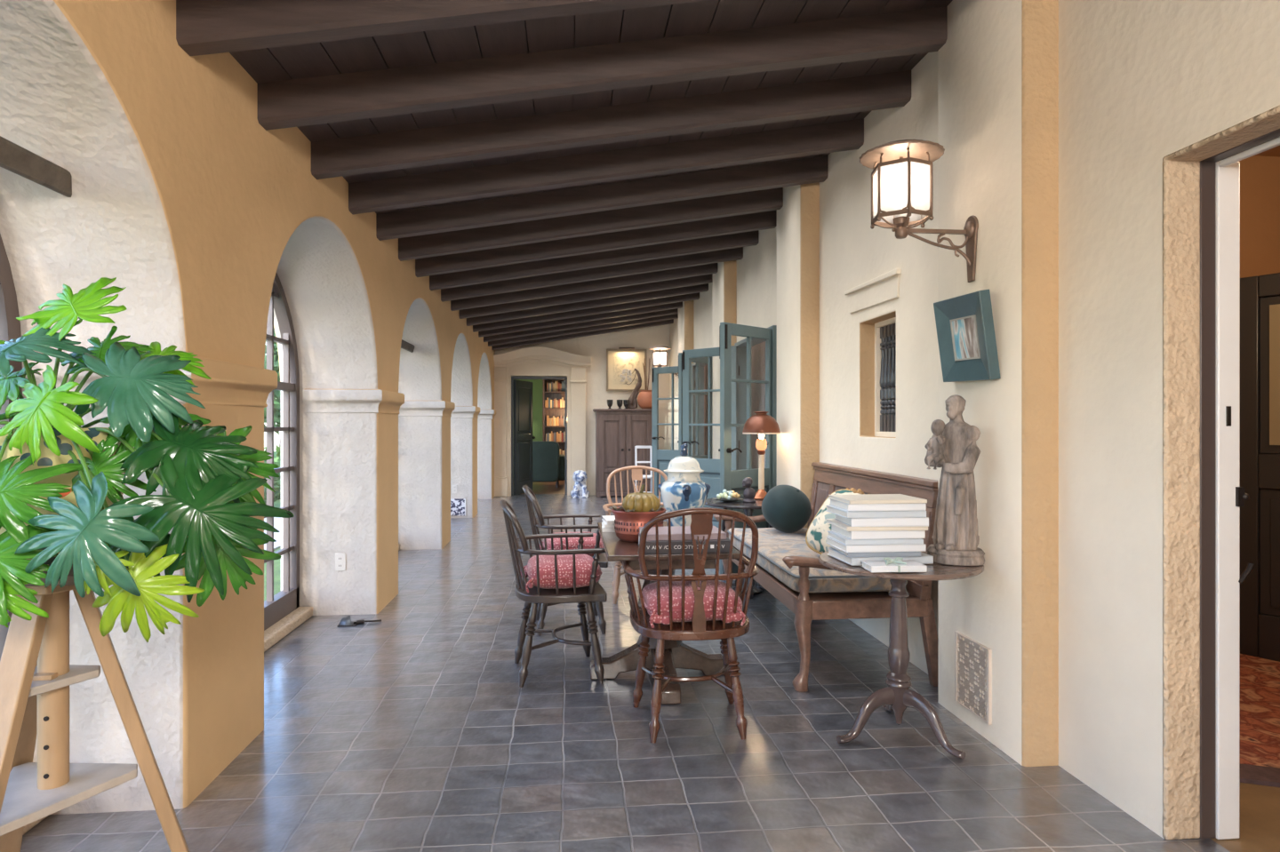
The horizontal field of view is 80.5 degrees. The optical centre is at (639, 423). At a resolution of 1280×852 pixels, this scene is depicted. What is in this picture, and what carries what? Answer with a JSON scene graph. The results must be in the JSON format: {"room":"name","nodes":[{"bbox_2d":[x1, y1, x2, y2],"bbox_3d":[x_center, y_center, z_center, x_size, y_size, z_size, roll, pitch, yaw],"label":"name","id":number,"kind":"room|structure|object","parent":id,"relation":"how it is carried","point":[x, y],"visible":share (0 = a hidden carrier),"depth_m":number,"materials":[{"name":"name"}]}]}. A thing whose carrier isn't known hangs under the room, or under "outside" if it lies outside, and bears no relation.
{"room":"enclosed porch","nodes":[
{"label":"enclosed porch","id":0,"kind":"room"},
{"bbox_2d":[0,0,495,815],"bbox_3d":[-2.082,-0.165,4.923,0.640,2.930,17.000,0,0,-6],"label":"wall","id":1,"kind":"structure","parent":0,"point":[180,196],"depth_m":2.75,"materials":[{"name":"paint"}]},
{"bbox_2d":[0,233,47,834],"bbox_3d":[-1.937,0.104,1.541,0.160,2.391,1.916,0,0,-6],"label":"window","id":2,"kind":"structure","parent":1,"relation":"in","point":[10,326],"depth_m":2.43,"materials":[{"name":"brown paint"}]},
{"bbox_2d":[0,136,71,197],"bbox_3d":[-1.722,-0.748,1.609,0.090,0.095,1.615,0,0,-6],"label":"bar","id":3,"kind":"object","parent":1,"relation":"attached to","point":[14,158],"visible":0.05,"depth_m":2.18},
{"bbox_2d":[25,355,277,407],"bbox_3d":[-1.785,-0.144,2.862,0.516,0.179,0.752,0,0,-6],"label":"trim","id":4,"kind":"structure","parent":1,"relation":"attached to","point":[230,384],"depth_m":2.79,"materials":[{"name":"paint"}]},
{"bbox_2d":[264,273,312,652],"bbox_3d":[-2.187,0.104,4.129,0.160,2.391,1.916,0,0,-6],"label":"window","id":5,"kind":"structure","parent":1,"relation":"in","point":[283,612],"depth_m":4.92,"materials":[{"name":"brown paint"}]},
{"bbox_2d":[302,389,404,414],"bbox_3d":[-2.033,-0.144,5.430,0.516,0.179,0.712,0,0,-6],"label":"trim","id":6,"kind":"structure","parent":1,"relation":"attached to","point":[316,401],"depth_m":5.10,"materials":[{"name":"paint"}]},
{"bbox_2d":[398,400,455,416],"bbox_3d":[-2.285,-0.144,8.048,0.516,0.179,0.672,0,0,-6],"label":"trim","id":7,"kind":"structure","parent":1,"relation":"attached to","point":[409,408],"depth_m":7.73,"materials":[{"name":"paint"}]},
{"bbox_2d":[450,498,465,515],"bbox_3d":[-2.488,1.150,10.301,0.225,0.230,0.014,0,0,-6],"label":"tile","id":8,"kind":"structure","parent":1,"relation":"attached to","point":[458,506],"depth_m":10.30,"materials":[{"name":"white ceramic"}]},
{"bbox_2d":[450,406,479,418],"bbox_3d":[-2.528,-0.144,10.566,0.516,0.179,0.592,0,0,-6],"label":"trim","id":9,"kind":"structure","parent":1,"relation":"attached to","point":[460,412],"depth_m":10.30,"materials":[{"name":"paint"}]},
{"bbox_2d":[517,379,542,441],"bbox_3d":[-1.733,-0.200,17.967,5.200,3.000,0.100,0,0,-6],"label":"wall","id":10,"kind":"structure","parent":0,"point":[537,384],"depth_m":17.85,"materials":[{"name":"green paint"}]},
{"bbox_2d":[495,324,669,495],"bbox_3d":[-1.183,-0.375,13.700,3.635,3.350,0.300,0,0,-6],"label":"wall","id":11,"kind":"structure","parent":0,"point":[596,347],"depth_m":13.60,"materials":[{"name":"beige paint"}]},
{"bbox_2d":[511,376,567,495],"bbox_3d":[-1.853,0.235,14.003,0.990,2.130,0.933,0,0,-6],"label":"door","id":12,"kind":"structure","parent":11,"relation":"in","point":[522,437],"depth_m":13.79,"materials":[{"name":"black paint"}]},
{"bbox_2d":[493,346,591,496],"bbox_3d":[-1.807,-0.020,13.366,1.870,2.640,0.255,0,0,-6],"label":"door frame","id":13,"kind":"structure","parent":11,"relation":"in","point":[532,361],"depth_m":13.39,"materials":[{"name":"paint"}]},
{"bbox_2d":[606,347,647,391],"bbox_3d":[-0.240,-0.970,13.582,0.730,0.791,0.111,0,0,-6],"label":"framed print","id":14,"kind":"object","parent":11,"relation":"attached to","point":[630,358],"visible":0.93,"depth_m":13.61,"materials":[{"name":"brown"}]},
{"bbox_2d":[229,0,952,214],"bbox_3d":[-0.455,-1.679,5.130,4.120,0.743,17.100,0,0,-6],"label":"ceiling","id":15,"kind":"structure","parent":0,"point":[282,63],"depth_m":3.27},
{"bbox_2d":[176,0,709,55],"bbox_3d":[0.029,-1.583,2.688,3.175,0.672,0.105,0,0,-6],"label":"ceiling beam","id":16,"kind":"structure","parent":15,"relation":"attached to","point":[203,27],"depth_m":2.55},
{"bbox_2d":[478,302,682,337],"bbox_3d":[-0.788,-1.583,11.163,3.175,0.672,0.105,0,0,-6],"label":"ceiling beam","id":17,"kind":"structure","parent":15,"relation":"attached to","point":[678,305],"depth_m":11.11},
{"bbox_2d":[483,308,678,342],"bbox_3d":[-0.851,-1.583,11.815,3.175,0.672,0.105,0,0,-6],"label":"ceiling beam","id":18,"kind":"structure","parent":15,"relation":"attached to","point":[675,311],"depth_m":11.76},
{"bbox_2d":[491,319,673,350],"bbox_3d":[-0.977,-1.583,13.119,3.175,0.672,0.105,0,0,-6],"label":"ceiling beam","id":19,"kind":"structure","parent":15,"relation":"attached to","point":[667,322],"depth_m":13.07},
{"bbox_2d":[488,313,678,346],"bbox_3d":[-0.914,-1.583,12.467,3.175,0.672,0.105,0,0,-6],"label":"ceiling beam","id":20,"kind":"structure","parent":15,"relation":"attached to","point":[670,316],"depth_m":12.42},
{"bbox_2d":[450,263,717,311],"bbox_3d":[-0.536,-1.583,8.556,3.175,0.672,0.105,0,0,-6],"label":"ceiling beam","id":21,"kind":"structure","parent":15,"relation":"attached to","point":[708,268],"depth_m":8.50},
{"bbox_2d":[459,273,712,319],"bbox_3d":[-0.599,-1.583,9.207,3.175,0.672,0.105,0,0,-6],"label":"ceiling beam","id":22,"kind":"structure","parent":15,"relation":"attached to","point":[661,285],"depth_m":9.15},
{"bbox_2d":[472,292,699,332],"bbox_3d":[-0.725,-1.583,10.511,3.175,0.672,0.105,0,0,-6],"label":"ceiling beam","id":23,"kind":"structure","parent":15,"relation":"attached to","point":[692,296],"depth_m":10.46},
{"bbox_2d":[466,283,708,326],"bbox_3d":[-0.662,-1.583,9.860,3.175,0.672,0.105,0,0,-6],"label":"ceiling beam","id":24,"kind":"structure","parent":15,"relation":"attached to","point":[700,288],"depth_m":9.81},
{"bbox_2d":[398,187,783,261],"bbox_3d":[-0.285,-1.583,5.948,3.175,0.672,0.105,0,0,-6],"label":"ceiling beam","id":25,"kind":"structure","parent":15,"relation":"attached to","point":[765,200],"depth_m":5.89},
{"bbox_2d":[440,247,743,302],"bbox_3d":[-0.474,-1.583,7.904,3.175,0.672,0.105,0,0,-6],"label":"ceiling beam","id":26,"kind":"structure","parent":15,"relation":"attached to","point":[562,278],"depth_m":7.85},
{"bbox_2d":[429,230,759,290],"bbox_3d":[-0.411,-1.583,7.252,3.175,0.672,0.105,0,0,-6],"label":"ceiling beam","id":27,"kind":"structure","parent":15,"relation":"attached to","point":[661,251],"depth_m":7.20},
{"bbox_2d":[415,209,776,277],"bbox_3d":[-0.348,-1.583,6.600,3.175,0.672,0.105,0,0,-6],"label":"ceiling beam","id":28,"kind":"structure","parent":15,"relation":"attached to","point":[503,256],"depth_m":6.55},
{"bbox_2d":[376,155,828,240],"bbox_3d":[-0.222,-1.583,5.296,3.175,0.672,0.105,0,0,-6],"label":"ceiling beam","id":29,"kind":"structure","parent":15,"relation":"attached to","point":[441,219],"depth_m":5.24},
{"bbox_2d":[257,6,947,130],"bbox_3d":[-0.033,-1.583,3.340,3.175,0.672,0.105,0,0,-6],"label":"ceiling beam","id":30,"kind":"structure","parent":15,"relation":"attached to","point":[477,82],"depth_m":3.28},
{"bbox_2d":[348,118,863,214],"bbox_3d":[-0.159,-1.583,4.644,3.175,0.672,0.105,0,0,-6],"label":"ceiling beam","id":31,"kind":"structure","parent":15,"relation":"attached to","point":[440,187],"depth_m":4.59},
{"bbox_2d":[311,70,911,179],"bbox_3d":[-0.096,-1.583,3.992,3.175,0.672,0.105,0,0,-6],"label":"ceiling beam","id":32,"kind":"structure","parent":15,"relation":"attached to","point":[447,144],"depth_m":3.94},
{"bbox_2d":[20,480,1279,851],"bbox_3d":[0.484,1.360,7.481,7.600,0.120,21.600,0,0,-6],"label":"floor","id":33,"kind":"structure","parent":0,"point":[414,729],"depth_m":2.93,"materials":[{"name":"tile"}]},
{"bbox_2d":[0,557,189,851],"bbox_3d":[-1.448,0.825,1.792,0.612,0.960,0.657,0,0,-6],"label":"plant stand","id":34,"kind":"object","parent":33,"relation":"on","point":[36,675],"visible":0.67,"depth_m":1.85,"materials":[{"name":"brown wood"}]},
{"bbox_2d":[28,664,100,697],"bbox_3d":[-1.451,0.630,1.850,0.188,0.020,0.197,0,0,-6],"label":"shelf","id":35,"kind":"object","parent":34,"relation":"attached to","point":[43,682],"depth_m":1.84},
{"bbox_2d":[0,762,137,836],"bbox_3d":[-1.450,0.904,1.828,0.328,0.022,0.354,0,0,-6],"label":"shelf","id":36,"kind":"object","parent":34,"relation":"attached to","point":[27,801],"depth_m":1.84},
{"bbox_2d":[0,277,293,642],"bbox_3d":[-1.391,0.065,1.834,0.998,0.885,0.645,0,0,-6],"label":"philodendron","id":37,"kind":"object","parent":34,"relation":"on","point":[63,505],"visible":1,"depth_m":1.75,"materials":[{"name":"plant"}]},
{"bbox_2d":[0,427,125,566],"bbox_3d":[-1.471,0.178,1.867,0.360,0.332,0.360,0,0,-6],"label":"pot","id":38,"kind":"object","parent":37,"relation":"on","point":[68,457],"depth_m":1.76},
{"bbox_2d":[336,616,381,626],"bbox_3d":[-1.811,1.274,4.881,0.252,0.052,0.106,0,0,-6],"label":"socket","id":39,"kind":"object","parent":33,"relation":"on","point":[346,621],"visible":1,"depth_m":4.87,"materials":[{"name":"metal"}]},
{"bbox_2d":[532,441,564,487],"bbox_3d":[-1.982,0.835,15.546,0.880,0.930,0.890,0,0,-6],"label":"sofa","id":40,"kind":"object","parent":33,"relation":"on","point":[548,462],"visible":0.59,"depth_m":15.12,"materials":[{"name":"green fabric"}]},
{"bbox_2d":[499,499,607,687],"bbox_3d":[-0.464,0.850,3.939,0.530,0.905,0.587,0,0,-13],"label":"chair","id":41,"kind":"object","parent":33,"relation":"on","point":[594,592],"visible":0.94,"depth_m":3.77,"materials":[{"name":"brown wood"}]},
{"bbox_2d":[520,554,602,592],"bbox_3d":[-0.411,0.768,3.953,0.401,0.158,0.424,0,0,-13],"label":"cushion","id":42,"kind":"object","parent":41,"relation":"on","point":[583,563],"visible":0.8,"depth_m":3.78,"materials":[{"name":"red fabric"}]},
{"bbox_2d":[542,379,564,450],"bbox_3d":[-1.615,0.000,17.265,1.200,2.600,0.320,0,0,-6],"label":"bookcase","id":43,"kind":"object","parent":33,"relation":"on","point":[550,412],"visible":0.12,"depth_m":17.35,"materials":[{"name":"brown wood"}]},
{"bbox_2d":[522,485,607,636],"bbox_3d":[-0.485,0.850,4.833,0.530,0.905,0.587,0,0,-10],"label":"chair","id":44,"kind":"object","parent":33,"relation":"on","point":[532,500],"visible":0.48,"depth_m":4.64,"materials":[{"name":"brown wood"}]},
{"bbox_2d":[539,531,603,556],"bbox_3d":[-0.436,0.776,4.840,0.401,0.147,0.422,0,0,-10],"label":"cushion","id":45,"kind":"object","parent":44,"relation":"on","point":[588,543],"visible":0.36,"depth_m":4.67,"materials":[{"name":"red fabric"}]},
{"bbox_2d":[570,470,589,498],"bbox_3d":[-1.048,1.063,13.209,0.334,0.473,0.321,0,0,-6],"label":"lion","id":46,"kind":"object","parent":33,"relation":"on","point":[580,491],"visible":1,"depth_m":13.15},
{"bbox_2d":[592,408,651,497],"bbox_3d":[-0.267,0.527,13.393,1.120,1.545,0.467,0,0,-6],"label":"cabinet","id":47,"kind":"object","parent":33,"relation":"on","point":[618,431],"visible":0.81,"depth_m":13.19,"materials":[{"name":"wood"}]},
{"bbox_2d":[627,368,641,408],"bbox_3d":[-0.103,-0.607,13.452,0.275,0.720,0.113,0,0,-6],"label":"driftwood","id":48,"kind":"object","parent":47,"relation":"on","point":[633,402],"visible":0.91,"depth_m":13.43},
{"bbox_2d":[637,355,651,408],"bbox_3d":[0.123,-0.722,13.404,0.344,0.952,0.344,0,0,-6],"label":"terracotta pot","id":49,"kind":"object","parent":47,"relation":"on","point":[644,396],"visible":0.94,"depth_m":13.29,"materials":[{"name":"brown"}]},
{"bbox_2d":[602,465,667,604],"bbox_3d":[0.008,0.819,5.686,0.587,0.967,0.532,0,0,-8],"label":"chair","id":50,"kind":"object","parent":33,"relation":"on","point":[636,475],"visible":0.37,"depth_m":5.87,"materials":[{"name":"brown wood"}]},
{"bbox_2d":[589,521,739,704],"bbox_3d":[0.103,0.940,3.883,0.720,0.720,1.130,0,0,-6],"label":"dining table","id":51,"kind":"object","parent":33,"relation":"on","point":[677,654],"visible":0.51,"depth_m":3.80,"materials":[{"name":"brown wood"}]},
{"bbox_2d":[611,506,666,542],"bbox_3d":[-0.006,0.504,3.757,0.273,0.152,0.273,0,0,-1],"label":"planter","id":52,"kind":"object","parent":51,"relation":"on","point":[627,525],"visible":0.63,"depth_m":3.65,"materials":[{"name":"red"}]},
{"bbox_2d":[622,484,660,511],"bbox_3d":[0.005,0.381,3.748,0.187,0.154,0.187,0,0,-6],"label":"gourd","id":53,"kind":"object","parent":52,"relation":"on","point":[641,501],"visible":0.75,"depth_m":3.68,"materials":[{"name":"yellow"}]},
{"bbox_2d":[657,443,710,527],"bbox_3d":[0.236,0.345,4.062,0.253,0.470,0.252,0,0,43],"label":"ginger jar","id":54,"kind":"object","parent":51,"relation":"on","point":[684,488],"visible":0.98,"depth_m":3.98,"materials":[{"name":"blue ceramic"}]},
{"bbox_2d":[637,533,730,553],"bbox_3d":[0.200,0.554,3.494,0.400,0.052,0.272,0,0,-6],"label":"book","id":55,"kind":"object","parent":51,"relation":"on","point":[663,545],"visible":0.55,"depth_m":3.36,"materials":[{"name":"grey paper"}]},
{"bbox_2d":[639,526,726,541],"bbox_3d":[0.192,0.513,3.525,0.370,0.028,0.250,0,0,-7],"label":"book","id":56,"kind":"object","parent":55,"relation":"on","point":[676,531],"visible":0.66,"depth_m":3.42,"materials":[{"name":"grey paper"}]},
{"bbox_2d":[620,507,759,743],"bbox_3d":[0.224,0.819,3.252,0.587,0.967,0.532,0,0,-6],"label":"chair","id":57,"kind":"object","parent":33,"relation":"on","point":[700,629],"visible":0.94,"depth_m":3.09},
{"bbox_2d":[641,580,745,628],"bbox_3d":[0.219,0.780,3.297,0.422,0.139,0.402,0,0,-6],"label":"cushion","id":58,"kind":"object","parent":57,"relation":"on","point":[649,592],"visible":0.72,"depth_m":3.15,"materials":[{"name":"red fabric"}]},
{"bbox_2d":[704,496,773,599],"bbox_3d":[0.835,0.950,5.817,0.720,0.700,0.720,0,0,-6],"label":"pedestal table","id":59,"kind":"object","parent":33,"relation":"on","point":[748,508],"visible":0.35,"depth_m":5.71,"materials":[{"name":"brown wood"}]},
{"bbox_2d":[742,477,756,503],"bbox_3d":[0.829,0.505,5.726,0.102,0.187,0.102,0,0,14],"label":"bust","id":60,"kind":"object","parent":59,"relation":"on","point":[749,493],"visible":1,"depth_m":5.70,"materials":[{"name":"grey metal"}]},
{"bbox_2d":[742,411,780,499],"bbox_3d":[0.960,0.254,5.980,0.298,0.689,0.298,0,0,-6],"label":"table lamp","id":61,"kind":"object","parent":59,"relation":"on","point":[761,424],"visible":0.97,"depth_m":5.92,"materials":[{"name":"orange metal"}]},
{"bbox_2d":[712,462,938,692],"bbox_3d":[1.015,0.796,4.579,0.818,1.016,1.840,0,0,-6],"label":"settle","id":62,"kind":"object","parent":33,"relation":"on","point":[807,607],"visible":0.46,"depth_m":3.73,"materials":[{"name":"brown wood"}]},
{"bbox_2d":[727,528,891,592],"bbox_3d":[0.985,0.794,4.576,0.608,0.143,1.678,0,0,-6],"label":"seat cushion","id":63,"kind":"object","parent":62,"relation":"on","point":[774,545],"visible":0.53,"depth_m":4.13,"materials":[{"name":"grey"}]},
{"bbox_2d":[761,484,811,533],"bbox_3d":[0.992,0.581,5.119,0.330,0.322,0.331,0,0,28],"label":"round cushion","id":64,"kind":"object","parent":63,"relation":"on","point":[786,508],"visible":1,"depth_m":5.00,"materials":[{"name":"green fabric"}]},
{"bbox_2d":[805,488,863,554],"bbox_3d":[1.137,0.555,4.113,0.280,0.382,0.438,0,0,-41],"label":"floral pillow","id":65,"kind":"object","parent":63,"relation":"on","point":[816,540],"visible":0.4,"depth_m":4.16,"materials":[{"name":"beige fabric"}]},
{"bbox_2d":[818,550,983,759],"bbox_3d":[1.078,0.934,3.148,0.649,0.727,0.649,0,0,-31],"label":"table","id":66,"kind":"object","parent":33,"relation":"on","point":[898,696],"visible":0.83,"depth_m":3.09,"materials":[{"name":"brown wood"}]},
{"bbox_2d":[827,547,933,566],"bbox_3d":[0.998,0.554,3.162,0.345,0.030,0.260,0,0,-8],"label":"book","id":67,"kind":"object","parent":66,"relation":"on","point":[924,559],"visible":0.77,"depth_m":3.05,"materials":[{"name":"grey paper"}]},
{"bbox_2d":[829,545,920,557],"bbox_3d":[0.975,0.528,3.152,0.300,0.020,0.250,0,0,-3],"label":"book","id":68,"kind":"object","parent":67,"relation":"on","point":[877,554],"visible":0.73,"depth_m":3.03,"materials":[{"name":"grey paper"}]},
{"bbox_2d":[825,536,925,552],"bbox_3d":[0.975,0.503,3.146,0.330,0.028,0.240,0,0,-6],"label":"book","id":69,"kind":"object","parent":68,"relation":"on","point":[854,548],"visible":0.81,"depth_m":3.03,"materials":[{"name":"white paper"}]},
{"bbox_2d":[827,531,923,545],"bbox_3d":[0.975,0.478,3.152,0.320,0.022,0.250,0,0,-3],"label":"book","id":70,"kind":"object","parent":69,"relation":"on","point":[846,541],"visible":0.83,"depth_m":3.03,"materials":[{"name":"grey paper"}]},
{"bbox_2d":[830,524,925,539],"bbox_3d":[0.987,0.450,3.157,0.310,0.033,0.235,0,0,-7],"label":"book","id":71,"kind":"object","parent":70,"relation":"on","point":[876,534],"visible":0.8,"depth_m":3.04,"materials":[{"name":"white paper"}]},
{"bbox_2d":[826,519,927,531],"bbox_3d":[0.986,0.425,3.162,0.335,0.016,0.260,0,0,-4],"label":"book","id":72,"kind":"object","parent":71,"relation":"on","point":[833,522],"visible":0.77,"depth_m":3.04,"materials":[{"name":"beige paper"}]},
{"bbox_2d":[834,514,928,527],"bbox_3d":[1.000,0.398,3.148,0.315,0.036,0.240,0,0,-2],"label":"book","id":73,"kind":"object","parent":72,"relation":"on","point":[913,522],"visible":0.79,"depth_m":3.03,"materials":[{"name":"white paper"}]},
{"bbox_2d":[825,505,926,518],"bbox_3d":[0.975,0.367,3.146,0.330,0.025,0.250,0,0,-6],"label":"book","id":74,"kind":"object","parent":73,"relation":"on","point":[832,509],"visible":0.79,"depth_m":3.03,"materials":[{"name":"grey paper"}]},
{"bbox_2d":[828,498,926,511],"bbox_3d":[0.986,0.340,3.162,0.320,0.028,0.250,0,0,-3],"label":"book","id":75,"kind":"object","parent":74,"relation":"on","point":[846,507],"visible":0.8,"depth_m":3.04,"materials":[{"name":"white paper"}]},
{"bbox_2d":[828,494,927,504],"bbox_3d":[0.987,0.318,3.157,0.325,0.015,0.240,0,0,-7],"label":"book","id":76,"kind":"object","parent":75,"relation":"on","point":[864,499],"visible":1,"depth_m":3.08,"materials":[{"name":"beige paper"}]},
{"bbox_2d":[860,557,927,572],"bbox_3d":[0.984,0.546,2.938,0.215,0.047,0.126,0,0,-3],"label":"book","id":77,"kind":"object","parent":66,"relation":"on","point":[888,565],"visible":1,"depth_m":2.89,"materials":[{"name":"white paper"}]},
{"bbox_2d":[924,394,984,566],"bbox_3d":[1.298,0.227,3.115,0.230,0.685,0.210,0,0,29],"label":"saint statue","id":78,"kind":"object","parent":66,"relation":"on","point":[952,446],"visible":1,"depth_m":3.06,"materials":[{"name":"brown wood"}]},
{"bbox_2d":[1240,654,1279,787],"bbox_3d":[3.155,1.293,3.336,2.278,0.016,1.764,0,0,-6],"label":"rug","id":79,"kind":"object","parent":33,"relation":"on","point":[1260,678],"visible":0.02,"depth_m":3.25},
{"bbox_2d":[751,341,765,469],"bbox_3d":[1.350,0.090,8.519,0.128,2.380,0.604,0,0,-6],"label":"curtain","id":80,"kind":"object","parent":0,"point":[757,351],"visible":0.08,"depth_m":8.49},
{"bbox_2d":[669,0,1279,839],"bbox_3d":[1.416,-0.375,5.260,0.120,3.350,17.000,0,0,-6],"label":"wall","id":81,"kind":"structure","parent":0,"point":[1141,83],"depth_m":2.65,"materials":[{"name":"beige paint"}]},
{"bbox_2d":[651,365,695,508],"bbox_3d":[0.487,0.229,11.130,0.738,2.118,0.160,0,0,37],"label":"door","id":82,"kind":"structure","parent":81,"relation":"in","point":[660,459],"depth_m":11.24,"materials":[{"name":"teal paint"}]},
{"bbox_2d":[678,300,693,363],"bbox_3d":[0.699,-0.350,11.445,0.160,3.300,0.670,0,0,-6],"label":"pilaster","id":83,"kind":"object","parent":81,"relation":"attached to","point":[685,314],"visible":0.05,"depth_m":11.11,"materials":[{"name":"beige paint"}]},
{"bbox_2d":[648,345,678,376],"bbox_3d":[0.370,-0.882,11.412,0.479,0.564,0.340,0,0,17],"label":"wall lantern","id":84,"kind":"object","parent":83,"relation":"attached to","point":[660,358],"visible":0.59,"depth_m":11.35,"materials":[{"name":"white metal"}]},
{"bbox_2d":[677,352,711,458],"bbox_3d":[0.702,0.229,9.213,0.160,2.118,0.688,0,0,42],"label":"door","id":85,"kind":"structure","parent":81,"relation":"in","point":[702,360],"depth_m":9.13,"materials":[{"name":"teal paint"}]},
{"bbox_2d":[691,356,712,458],"bbox_3d":[0.916,0.220,10.190,0.180,2.160,1.610,0,0,-6],"label":"door frame","id":86,"kind":"structure","parent":81,"relation":"attached to","point":[700,365],"depth_m":10.96,"materials":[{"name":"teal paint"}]},
{"bbox_2d":[681,345,739,527],"bbox_3d":[0.777,0.229,8.375,0.776,2.118,0.160,0,0,45],"label":"door","id":87,"kind":"structure","parent":81,"relation":"in","point":[710,476],"depth_m":8.36,"materials":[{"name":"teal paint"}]},
{"bbox_2d":[712,260,736,459],"bbox_3d":[0.970,-0.350,8.638,0.160,3.300,0.670,0,0,-6],"label":"pilaster","id":88,"kind":"object","parent":81,"relation":"attached to","point":[724,282],"visible":0.15,"depth_m":8.54,"materials":[{"name":"beige paint"}]},
{"bbox_2d":[718,321,771,574],"bbox_3d":[0.936,0.229,6.478,0.728,2.118,0.160,0,0,-44],"label":"door","id":89,"kind":"structure","parent":81,"relation":"in","point":[730,480],"depth_m":6.32,"materials":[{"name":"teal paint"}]},
{"bbox_2d":[734,325,776,487],"bbox_3d":[1.184,0.220,7.413,0.180,2.160,1.530,0,0,-6],"label":"door frame","id":90,"kind":"structure","parent":81,"relation":"attached to","point":[742,344],"depth_m":7.99,"materials":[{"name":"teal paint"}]},
{"bbox_2d":[776,182,819,528],"bbox_3d":[1.234,-0.350,5.906,0.160,3.300,0.660,0,0,-6],"label":"pilaster","id":91,"kind":"object","parent":81,"relation":"attached to","point":[798,218],"visible":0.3,"depth_m":5.62,"materials":[{"name":"beige paint"}]},
{"bbox_2d":[844,268,901,313],"bbox_3d":[1.415,-0.787,4.614,0.048,0.165,0.802,0,0,-6],"label":"lintel","id":92,"kind":"object","parent":81,"relation":"attached to","point":[884,288],"visible":0.95,"depth_m":4.53,"materials":[{"name":"beige paint"}]},
{"bbox_2d":[874,317,895,437],"bbox_3d":[1.564,-0.275,4.568,0.080,0.820,0.626,0,0,-6],"label":"window","id":93,"kind":"structure","parent":81,"relation":"in","point":[884,331],"depth_m":4.71,"materials":[{"name":"beige paint"}]},
{"bbox_2d":[938,0,1058,767],"bbox_3d":[1.495,-0.350,3.193,0.160,3.300,0.670,0,0,-6],"label":"pilaster","id":94,"kind":"object","parent":81,"relation":"attached to","point":[998,60],"visible":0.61,"depth_m":2.94,"materials":[{"name":"beige paint"}]},
{"bbox_2d":[859,139,978,282],"bbox_3d":[1.166,-0.882,3.160,0.479,0.564,0.340,0,0,17],"label":"wall lantern","id":95,"kind":"object","parent":94,"relation":"attached to","point":[902,173],"visible":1,"depth_m":3.12,"materials":[{"name":"glass"}]},
{"bbox_2d":[893,216,909,239],"bbox_3d":[1.100,-0.820,3.180,0.068,0.084,0.068,0,0,-6],"label":"socket","id":96,"kind":"object","parent":95,"relation":"attached to","point":[901,232],"depth_m":3.16,"materials":[{"name":"brown metal"}]},
{"bbox_2d":[933,289,1000,382],"bbox_3d":[1.363,-0.354,3.171,0.095,0.367,0.385,0,0,-6],"label":"picture","id":97,"kind":"object","parent":94,"relation":"attached to","point":[964,324],"visible":1,"depth_m":3.14,"materials":[{"name":"teal wood"}]},
{"bbox_2d":[954,632,991,725],"bbox_3d":[1.408,1.073,3.200,0.012,0.305,0.270,0,0,-6],"label":"wall vent","id":98,"kind":"object","parent":94,"relation":"attached to","point":[972,660],"visible":1,"depth_m":3.18,"materials":[{"name":"metal"}]},
{"bbox_2d":[1162,104,1279,840],"bbox_3d":[1.738,0.234,1.881,0.119,2.133,0.982,0,0,-6],"label":"door surround","id":99,"kind":"object","parent":81,"relation":"attached to","point":[1180,168],"visible":1,"depth_m":2.35,"materials":[{"name":"paint"}]},
{"bbox_2d":[1199,128,1279,839],"bbox_3d":[1.878,0.222,1.894,0.173,2.157,1.070,0,0,-6],"label":"door frame","id":100,"kind":"structure","parent":81,"relation":"in","point":[1221,495],"depth_m":2.36,"materials":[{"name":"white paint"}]},
{"bbox_2d":[1239,155,1279,278],"bbox_3d":[3.073,-0.150,4.516,3.015,2.900,0.100,0,0,-6],"label":"wall","id":101,"kind":"structure","parent":0,"point":[1260,176],"depth_m":4.53,"materials":[{"name":"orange paint"}]},
{"bbox_2d":[1240,272,1279,662],"bbox_3d":[3.581,0.240,3.907,0.047,2.100,0.850,0,0,-34],"label":"door","id":102,"kind":"structure","parent":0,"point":[1260,296],"depth_m":4.16,"materials":[{"name":"brown wood"}]},
{"bbox_3d":[2.833,1.361,9.164,3.400,0.119,6.700,0,0,-6],"label":"floor","id":103,"kind":"structure","parent":0,"visible":0},
{"bbox_2d":[704,365,708,455],"bbox_3d":[1.077,0.090,11.356,0.128,2.380,0.604,0,0,-6],"label":"curtain","id":104,"kind":"object","parent":103,"relation":"on","point":[707,366],"visible":0.06,"depth_m":11.54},
{"label":"outside","id":105,"kind":"structure","parent":0,"visible":0},
{"bbox_2d":[264,451,280,600],"bbox_3d":[-21.593,1.520,5.452,38.060,0.160,65.000,0,0,-6],"label":"ground","id":106,"kind":"structure","parent":105,"point":[277,503],"depth_m":7.18,"materials":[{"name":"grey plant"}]},
{"bbox_2d":[264,341,280,449],"bbox_3d":[-9.606,-0.447,20.244,3.545,3.800,3.650,0,0,-6],"label":"tree","id":107,"kind":"object","parent":106,"relation":"on","point":[276,393],"visible":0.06,"depth_m":19.29,"materials":[{"name":"green plant"}]},
{"bbox_2d":[264,460,280,504],"bbox_3d":[-6.577,1.000,12.137,1.542,1.154,1.860,0,0,-6],"label":"shrub","id":108,"kind":"object","parent":106,"relation":"on","point":[276,480],"visible":0.03,"depth_m":12.41,"materials":[{"name":"green plant"}]},
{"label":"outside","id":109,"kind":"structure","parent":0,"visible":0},
{"bbox_2d":[264,517,280,550],"bbox_3d":[-4.652,1.430,7.086,1.300,0.020,65.000,0,0,-6],"label":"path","id":110,"kind":"structure","parent":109,"point":[276,520],"depth_m":9.70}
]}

